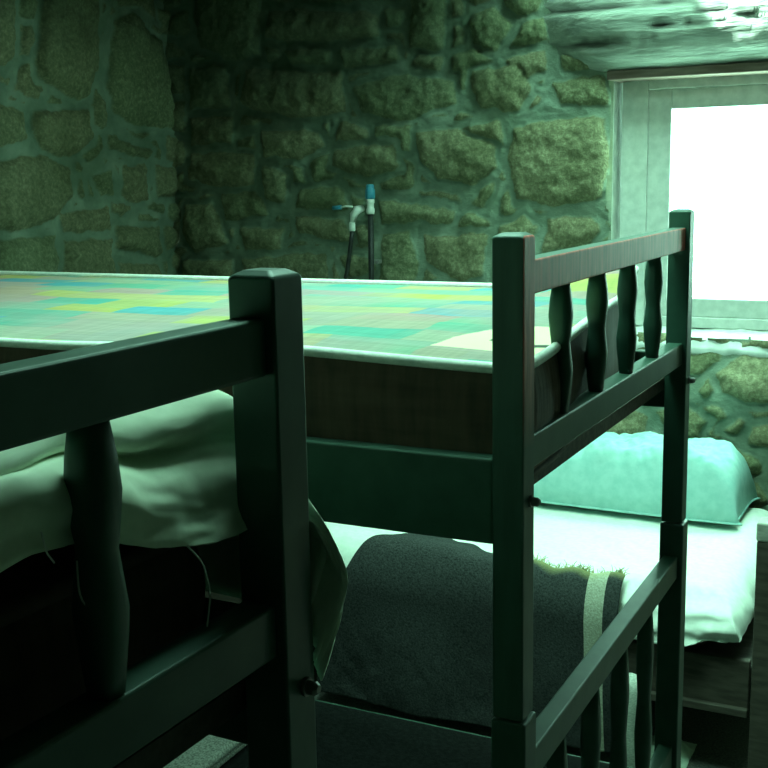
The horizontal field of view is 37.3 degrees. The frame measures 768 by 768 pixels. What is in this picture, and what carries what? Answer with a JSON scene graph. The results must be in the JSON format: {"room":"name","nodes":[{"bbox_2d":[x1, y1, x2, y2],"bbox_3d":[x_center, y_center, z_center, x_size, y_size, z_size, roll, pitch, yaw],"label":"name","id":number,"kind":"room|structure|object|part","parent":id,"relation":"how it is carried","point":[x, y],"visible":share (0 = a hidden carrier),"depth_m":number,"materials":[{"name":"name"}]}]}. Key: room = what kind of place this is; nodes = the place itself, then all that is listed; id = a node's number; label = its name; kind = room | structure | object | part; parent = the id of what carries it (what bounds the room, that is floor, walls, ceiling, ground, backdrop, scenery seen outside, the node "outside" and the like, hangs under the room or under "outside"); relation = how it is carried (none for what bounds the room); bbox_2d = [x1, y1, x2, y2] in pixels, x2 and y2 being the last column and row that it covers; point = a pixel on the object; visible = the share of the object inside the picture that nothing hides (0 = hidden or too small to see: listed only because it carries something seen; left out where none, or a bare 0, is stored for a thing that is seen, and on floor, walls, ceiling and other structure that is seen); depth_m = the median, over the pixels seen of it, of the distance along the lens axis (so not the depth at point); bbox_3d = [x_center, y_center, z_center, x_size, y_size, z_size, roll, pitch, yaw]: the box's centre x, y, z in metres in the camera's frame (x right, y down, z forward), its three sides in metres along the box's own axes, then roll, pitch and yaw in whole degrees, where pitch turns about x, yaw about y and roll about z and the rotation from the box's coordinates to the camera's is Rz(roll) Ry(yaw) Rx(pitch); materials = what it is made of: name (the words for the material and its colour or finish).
{"room":"bunk bedroom","nodes":[
{"label":"bunk bedroom","id":0,"kind":"room"},
{"bbox_2d":[0,0,180,274],"bbox_3d":[-1.460,-0.311,3.733,0.078,2.650,2.950,4,11,26],"label":"wall","id":1,"kind":"structure","parent":0,"point":[88,141],"depth_m":4.32,"materials":[{"name":"stone"}]},
{"bbox_2d":[163,0,767,510],"bbox_3d":[1.043,-0.388,3.897,4.650,2.650,0.141,4,11,26],"label":"wall","id":2,"kind":"structure","parent":0,"point":[467,127],"depth_m":4.34,"materials":[{"name":"stone"}]},
{"bbox_2d":[365,184,381,279],"bbox_3d":[-0.031,0.013,4.508,0.038,1.585,0.074,4,11,26],"label":"pipe","id":3,"kind":"object","parent":2,"relation":"attached to","point":[369,191],"visible":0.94,"depth_m":4.37,"materials":[{"name":"black metal"}]},
{"bbox_2d":[332,205,364,278],"bbox_3d":[-0.125,0.036,4.521,0.128,1.478,0.048,0,10,8],"label":"valve","id":4,"kind":"object","parent":3,"relation":"attached to","point":[357,210],"visible":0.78,"depth_m":4.39,"materials":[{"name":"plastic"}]},
{"bbox_2d":[606,81,622,239],"bbox_3d":[0.844,-0.708,4.203,0.082,1.080,0.305,4,11,26],"label":"trim","id":5,"kind":"structure","parent":2,"relation":"attached to","point":[613,186],"depth_m":4.07,"materials":[{"name":"grey paint"}]},
{"bbox_2d":[543,0,767,71],"bbox_3d":[1.728,-1.225,3.604,2.970,0.397,0.528,4,11,26],"label":"trim","id":6,"kind":"structure","parent":2,"relation":"attached to","point":[605,35],"depth_m":3.77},
{"bbox_2d":[607,61,767,82],"bbox_3d":[1.374,-1.058,3.815,1.190,0.031,0.315,4,11,26],"label":"trim","id":7,"kind":"structure","parent":2,"relation":"attached to","point":[749,68],"depth_m":3.83,"materials":[{"name":"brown wood"}]},
{"bbox_2d":[620,74,767,330],"bbox_3d":[1.381,-0.620,3.897,1.135,0.875,0.090,4,11,26],"label":"window","id":8,"kind":"structure","parent":2,"relation":"in","point":[649,107],"depth_m":4.03,"materials":[{"name":"paint"}]},
{"bbox_2d":[636,325,767,357],"bbox_3d":[1.344,-0.130,3.915,1.232,0.114,0.181,4,11,26],"label":"trim","id":9,"kind":"structure","parent":2,"relation":"attached to","point":[697,347],"depth_m":3.94,"materials":[{"name":"paint"}]},
{"bbox_2d":[313,646,750,767],"bbox_3d":[-0.191,1.356,1.663,4.550,0.009,5.900,4,11,26],"label":"floor","id":10,"kind":"structure","parent":0,"point":[722,740],"depth_m":3.39,"materials":[{"name":"stone"}]},
{"bbox_2d":[0,268,320,767],"bbox_3d":[-1.172,0.689,1.060,2.038,1.553,1.005,4,11,27],"label":"bunk bed","id":11,"kind":"object","parent":10,"relation":"on","point":[247,676],"visible":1,"depth_m":0.82,"materials":[{"name":"green paint"}]},
{"bbox_2d":[0,544,204,740],"bbox_3d":[-1.180,0.187,0.961,1.876,0.136,0.930,4,11,27],"label":"mattress","id":12,"kind":"object","parent":11,"relation":"on","point":[41,672],"visible":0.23,"depth_m":0.78,"materials":[{"name":"black fabric"}]},
{"bbox_3d":[-1.181,0.125,0.950,1.858,0.010,0.913,4,11,27],"label":"panel","id":13,"kind":"part","parent":12,"relation":"part of","materials":[{"name":"black fabric"}]},
{"bbox_2d":[0,390,347,680],"bbox_3d":[-0.843,0.153,0.792,1.310,0.279,1.066,4,11,26],"label":"sheet","id":14,"kind":"object","parent":12,"relation":"on","point":[177,460],"visible":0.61,"depth_m":0.85,"materials":[{"name":"beige fabric"}]},
{"bbox_3d":[-0.316,0.047,0.479,0.028,0.045,0.915,4,11,27],"label":"rail","id":15,"kind":"part","parent":11,"relation":"part of","materials":[{"name":"green paint"}]},
{"bbox_3d":[-1.182,0.269,0.986,1.925,0.025,0.936,4,11,27],"label":"mattress","id":16,"kind":"part","parent":11,"relation":"part of","materials":[{"name":"fabric"}]},
{"bbox_3d":[-0.960,0.184,1.406,1.938,0.115,0.028,4,11,27],"label":"rail","id":17,"kind":"part","parent":11,"relation":"part of","materials":[{"name":"paint"}]},
{"bbox_3d":[-0.087,0.225,0.941,0.042,0.640,0.042,4,11,27],"label":"post","id":18,"kind":"part","parent":11,"relation":"part of","materials":[{"name":"green paint"}]},
{"bbox_2d":[205,517,767,767],"bbox_3d":[0.289,0.579,3.832,2.106,0.738,0.946,4,11,26],"label":"bed","id":19,"kind":"object","parent":10,"relation":"on","point":[717,676],"visible":0.23,"depth_m":3.03,"materials":[{"name":"brown wood"}]},
{"bbox_3d":[0.089,0.736,3.461,1.975,0.137,0.025,4,11,26],"label":"rail","id":20,"kind":"part","parent":19,"relation":"part of","materials":[{"name":"brown wood"}]},
{"bbox_3d":[0.285,0.651,3.849,1.970,0.030,0.858,4,11,26],"label":"mattress","id":21,"kind":"part","parent":19,"relation":"part of","materials":[{"name":"white fabric"}]},
{"bbox_2d":[691,641,705,645],"bbox_3d":[0.250,0.526,3.912,1.831,0.194,0.776,4,11,26],"label":"mattress","id":22,"kind":"object","parent":19,"relation":"on","point":[703,642],"visible":0.04,"depth_m":3.20,"materials":[{"name":"fabric"}]},
{"bbox_2d":[325,503,767,646],"bbox_3d":[0.281,0.512,3.789,1.918,0.155,0.963,4,11,26],"label":"sheet","id":23,"kind":"object","parent":22,"relation":"on","point":[721,558],"visible":0.2,"depth_m":3.40,"materials":[{"name":"white fabric"}]},
{"bbox_2d":[317,533,629,752],"bbox_3d":[0.256,0.736,3.404,0.971,0.512,0.233,5,12,30],"label":"striped blanket","id":24,"kind":"object","parent":23,"relation":"on","point":[414,636],"visible":0.81,"depth_m":3.35,"materials":[{"name":"grey fabric"}]},
{"bbox_2d":[534,431,759,525],"bbox_3d":[0.848,0.290,3.866,0.787,0.246,0.351,4,11,27],"label":"pillow","id":25,"kind":"object","parent":23,"relation":"on","point":[622,473],"visible":0.71,"depth_m":3.73,"materials":[{"name":"teal fabric"}]},
{"bbox_3d":[1.005,0.740,2.997,0.060,0.688,0.060,4,11,26],"label":"post","id":26,"kind":"part","parent":19,"relation":"part of","materials":[{"name":"brown wood"}]},
{"bbox_3d":[0.998,0.377,2.932,0.064,0.050,0.064,4,11,26],"label":"post","id":27,"kind":"part","parent":19,"relation":"part of","materials":[{"name":"brown wood"}]},
{"bbox_2d":[306,209,694,767],"bbox_3d":[-0.489,0.435,2.408,2.038,1.553,1.005,4,11,26],"label":"bunk bed","id":28,"kind":"object","parent":10,"relation":"on","point":[460,495],"visible":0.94,"depth_m":1.60,"materials":[{"name":"green paint"}]},
{"bbox_2d":[0,266,638,476],"bbox_3d":[-0.470,-0.109,2.298,1.928,0.222,0.953,4,11,26],"label":"mattress","id":29,"kind":"object","parent":28,"relation":"on","point":[404,363],"visible":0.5,"depth_m":1.79,"materials":[{"name":"multicoloured fabric"}]},
{"bbox_3d":[-0.471,-0.178,2.286,1.910,0.064,0.936,4,11,26],"label":"panel","id":30,"kind":"part","parent":29,"relation":"part of","materials":[{"name":"multicoloured fabric"}]},
{"bbox_3d":[-0.719,0.089,1.909,1.938,0.115,0.028,4,11,26],"label":"rail","id":31,"kind":"part","parent":28,"relation":"part of","materials":[{"name":"green paint"}]},
{"bbox_2d":[219,700,608,767],"bbox_3d":[-0.467,0.903,2.484,1.896,0.123,0.916,4,11,26],"label":"mattress","id":32,"kind":"object","parent":28,"relation":"on","point":[346,737],"visible":0.29,"depth_m":2.58,"materials":[{"name":"fabric"}]},
{"bbox_2d":[163,735,247,767],"bbox_3d":[-0.534,0.806,2.542,0.400,0.043,0.412,4,11,26],"label":"folded blanket","id":33,"kind":"object","parent":32,"relation":"on","point":[211,751],"visible":0.05,"depth_m":2.46,"materials":[{"name":"grey fabric"}]},
{"bbox_3d":[-0.268,0.848,2.922,1.938,0.110,0.028,4,11,26],"label":"rail","id":34,"kind":"part","parent":28,"relation":"part of","materials":[{"name":"green paint"}]},
{"bbox_3d":[0.167,0.127,1.468,0.042,0.640,0.042,4,11,26],"label":"post","id":35,"kind":"part","parent":28,"relation":"part of","materials":[{"name":"green paint"}]},
{"bbox_3d":[0.183,0.892,1.606,0.048,0.910,0.048,4,11,26],"label":"post","id":36,"kind":"part","parent":28,"relation":"part of","materials":[{"name":"green paint"}]},
{"bbox_3d":[-0.499,0.015,2.333,1.925,0.025,0.936,4,11,26],"label":"mattress","id":37,"kind":"part","parent":28,"relation":"part of","materials":[{"name":"brown wood"}]},
{"bbox_3d":[0.390,0.455,1.962,0.030,0.047,0.915,4,11,26],"label":"rail","id":38,"kind":"part","parent":28,"relation":"part of","materials":[{"name":"green paint"}]},
{"bbox_3d":[0.376,-0.210,1.843,0.028,0.045,0.915,4,11,26],"label":"rail","id":39,"kind":"part","parent":28,"relation":"part of","materials":[{"name":"green paint"}]},
{"bbox_3d":[-0.286,-0.071,2.758,1.938,0.115,0.028,4,11,26],"label":"rail","id":40,"kind":"part","parent":28,"relation":"part of","materials":[{"name":"green paint"}]},
{"bbox_3d":[0.612,0.733,2.447,0.048,0.910,0.048,4,11,26],"label":"post","id":41,"kind":"part","parent":28,"relation":"part of","materials":[{"name":"green paint"}]},
{"bbox_3d":[0.597,-0.032,2.309,0.042,0.640,0.042,4,11,26],"label":"post","id":42,"kind":"part","parent":28,"relation":"part of","materials":[{"name":"green paint"}]},
{"bbox_2d":[626,673,636,767],"bbox_3d":[0.666,0.924,3.086,0.089,0.291,0.090,4,11,26],"label":"rolled blanket","id":43,"kind":"object","parent":10,"relation":"on","point":[632,677],"visible":0.33,"depth_m":3.04,"materials":[{"name":"fabric"}]},
{"bbox_2d":[650,735,696,767],"bbox_3d":[0.794,1.026,3.227,0.151,0.050,0.170,4,11,26],"label":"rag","id":44,"kind":"object","parent":10,"relation":"on","point":[687,749],"visible":0.21,"depth_m":3.21,"materials":[{"name":"fabric"}]}
]}

